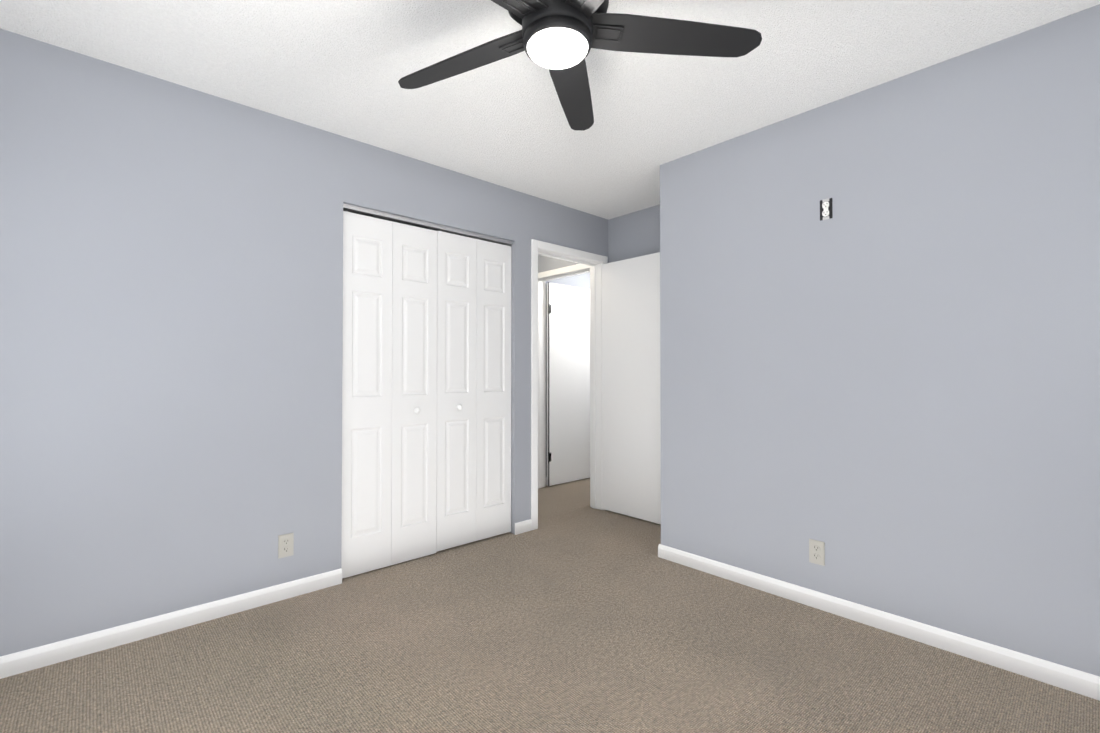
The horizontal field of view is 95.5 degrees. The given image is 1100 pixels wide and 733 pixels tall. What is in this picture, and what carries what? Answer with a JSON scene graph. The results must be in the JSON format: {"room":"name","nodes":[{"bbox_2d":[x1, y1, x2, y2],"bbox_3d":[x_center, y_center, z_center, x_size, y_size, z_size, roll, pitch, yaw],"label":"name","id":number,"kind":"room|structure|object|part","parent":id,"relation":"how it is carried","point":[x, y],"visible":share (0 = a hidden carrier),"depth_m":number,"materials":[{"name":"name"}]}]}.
{"room":"empty bedroom","nodes":[
{"label":"empty bedroom","id":0,"kind":"room"},
{"bbox_2d":[0,29,607,656],"bbox_3d":[-0.957,-0.042,2.975,3.830,2.440,0.120,1,-1,-42],"label":"wall","id":1,"kind":"structure","parent":0,"point":[170,331],"depth_m":2.23,"materials":[{"name":"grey paint"}]},
{"bbox_2d":[0,568,341,678],"bbox_3d":[-1.683,1.129,2.205,1.500,0.078,0.013,1,-1,-42],"label":"baseboard","id":2,"kind":"structure","parent":1,"relation":"attached to","point":[12,664],"depth_m":2.17,"materials":[{"name":"white paint"}]},
{"bbox_2d":[278,533,293,558],"bbox_3d":[-1.335,0.906,2.529,0.070,0.114,0.009,1,-1,-42],"label":"outlet","id":3,"kind":"object","parent":1,"relation":"attached to","point":[285,545],"visible":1,"depth_m":2.53,"materials":[{"name":"beige plastic"}]},
{"bbox_2d":[343,203,512,245],"bbox_3d":[-0.726,-0.887,3.185,1.196,0.023,0.058,1,-1,-42],"label":"header track","id":4,"kind":"object","parent":1,"relation":"attached to","point":[385,216],"visible":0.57,"depth_m":3.09,"materials":[{"name":"silver metal"}]},
{"bbox_2d":[341,211,436,578],"bbox_3d":[-0.932,0.150,2.950,0.595,2.040,0.083,1,-1,-42],"label":"bifold door","id":5,"kind":"structure","parent":4,"relation":"hanging from","point":[389,423],"depth_m":2.94,"materials":[{"name":"white paint"}]},
{"bbox_2d":[436,230,510,551],"bbox_3d":[-0.497,0.149,3.354,0.607,2.040,0.083,1,-1,-42],"label":"bifold door","id":6,"kind":"structure","parent":4,"relation":"hanging from","point":[473,497],"depth_m":3.34,"materials":[{"name":"white paint"}]},
{"bbox_2d":[515,519,531,534],"bbox_3d":[-0.190,1.147,3.572,0.148,0.078,0.013,1,-1,-42],"label":"baseboard","id":7,"kind":"structure","parent":1,"relation":"attached to","point":[523,526],"depth_m":3.56,"materials":[{"name":"white paint"}]},
{"bbox_2d":[531,239,607,529],"bbox_3d":[-0.104,0.137,4.340,0.999,2.117,1.019,1,-1,-42],"label":"door frame","id":8,"kind":"structure","parent":1,"relation":"attached to","point":[595,262],"depth_m":4.19,"materials":[{"name":"white paint"}]},
{"bbox_2d":[0,478,1099,732],"bbox_3d":[0.420,1.223,2.572,5.340,0.100,4.570,1,-1,-42],"label":"floor","id":9,"kind":"structure","parent":0,"point":[574,612],"depth_m":1.95,"materials":[{"name":"carpet"}]},
{"bbox_2d":[0,0,1099,219],"bbox_3d":[0.420,-1.317,2.605,5.340,0.100,4.570,1,-1,-42],"label":"ceiling","id":10,"kind":"structure","parent":0,"point":[341,67],"depth_m":2.13,"materials":[{"name":"white paint"}]},
{"bbox_2d":[398,0,761,130],"bbox_3d":[-0.021,-1.118,1.513,1.214,0.326,1.274,1,-1,-42],"label":"ceiling fan","id":11,"kind":"object","parent":10,"relation":"hanging from","point":[559,39],"visible":1,"depth_m":1.59,"materials":[{"name":"black"}]},
{"bbox_3d":[-0.295,-1.052,1.739,0.269,0.035,0.569,1,-1,-42],"label":"blade","id":12,"kind":"part","parent":11,"relation":"part of","materials":[{"name":"black"}]},
{"bbox_3d":[-0.253,-1.057,1.296,0.580,0.035,0.127,1,-1,-42],"label":"blade","id":13,"kind":"part","parent":11,"relation":"part of","materials":[{"name":"black"}]},
{"bbox_2d":[527,28,587,68],"bbox_3d":[0.024,-0.974,1.552,0.194,0.040,0.194,1,-1,-42],"label":"diffuser","id":14,"kind":"object","parent":11,"relation":"attached to","point":[550,48],"depth_m":1.51,"materials":[{"name":"white glass"}]},
{"bbox_3d":[0.097,-1.049,1.906,0.508,0.035,0.404,1,-1,-42],"label":"blade","id":15,"kind":"part","parent":11,"relation":"part of","materials":[{"name":"black"}]},
{"bbox_3d":[0.187,-1.058,1.224,0.262,0.035,0.568,1,-1,-42],"label":"blade","id":16,"kind":"part","parent":11,"relation":"part of","materials":[{"name":"black"}]},
{"bbox_3d":[0.379,-1.053,1.599,0.503,0.035,0.404,1,-1,-42],"label":"blade","id":17,"kind":"part","parent":11,"relation":"part of","materials":[{"name":"black"}]},
{"bbox_2d":[546,273,589,476],"bbox_3d":[-0.035,-0.014,5.188,2.500,2.440,0.120,1,-1,-42],"label":"wall","id":18,"kind":"structure","parent":0,"point":[581,281],"depth_m":5.31,"materials":[{"name":"white paint"}]},
{"bbox_2d":[547,283,589,485],"bbox_3d":[0.272,0.178,5.219,0.764,2.030,0.102,1,-1,-42],"label":"hall door","id":19,"kind":"structure","parent":18,"relation":"in","point":[568,453],"depth_m":5.17,"materials":[{"name":"white paint"}]},
{"bbox_2d":[548,282,548,485],"bbox_3d":[-0.012,0.175,4.979,0.006,2.030,0.010,1,-1,-42],"label":"hinge strip","id":20,"kind":"object","parent":19,"relation":"attached to","point":[548,383],"visible":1,"depth_m":4.98,"materials":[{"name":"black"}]},
{"bbox_2d":[538,204,659,272],"bbox_3d":[0.519,-0.025,4.286,0.120,2.440,1.960,1,-1,-42],"label":"wall","id":21,"kind":"structure","parent":0,"point":[634,234],"depth_m":4.06,"materials":[{"name":"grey paint"}]},
{"bbox_2d":[603,252,660,523],"bbox_3d":[0.687,0.161,3.899,0.174,2.030,0.717,1,-1,-42],"label":"entry door","id":22,"kind":"structure","parent":21,"relation":"in","point":[631,404],"depth_m":3.92,"materials":[{"name":"white paint"}]},
{"bbox_2d":[660,4,1099,676],"bbox_3d":[1.572,-0.051,2.233,0.120,2.440,2.490,1,-1,-42],"label":"wall","id":23,"kind":"structure","parent":0,"point":[884,382],"depth_m":2.16,"materials":[{"name":"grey paint"}]},
{"bbox_2d":[809,539,824,565],"bbox_3d":[1.296,0.903,2.428,0.009,0.114,0.070,1,-1,-42],"label":"outlet","id":24,"kind":"object","parent":23,"relation":"attached to","point":[816,552],"visible":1,"depth_m":2.42,"materials":[{"name":"grey plastic"}]},
{"bbox_2d":[820,198,832,220],"bbox_3d":[1.331,-0.759,2.411,0.008,0.100,0.056,1,-1,-42],"label":"outlet","id":25,"kind":"object","parent":23,"relation":"attached to","point":[826,211],"visible":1,"depth_m":2.41,"materials":[{"name":"white plastic"}]},
{"bbox_2d":[658,544,1099,700],"bbox_3d":[1.478,1.130,2.223,0.013,0.078,2.383,1,-1,-42],"label":"baseboard","id":26,"kind":"structure","parent":23,"relation":"attached to","point":[1064,677],"depth_m":2.15,"materials":[{"name":"white paint"}]}
]}

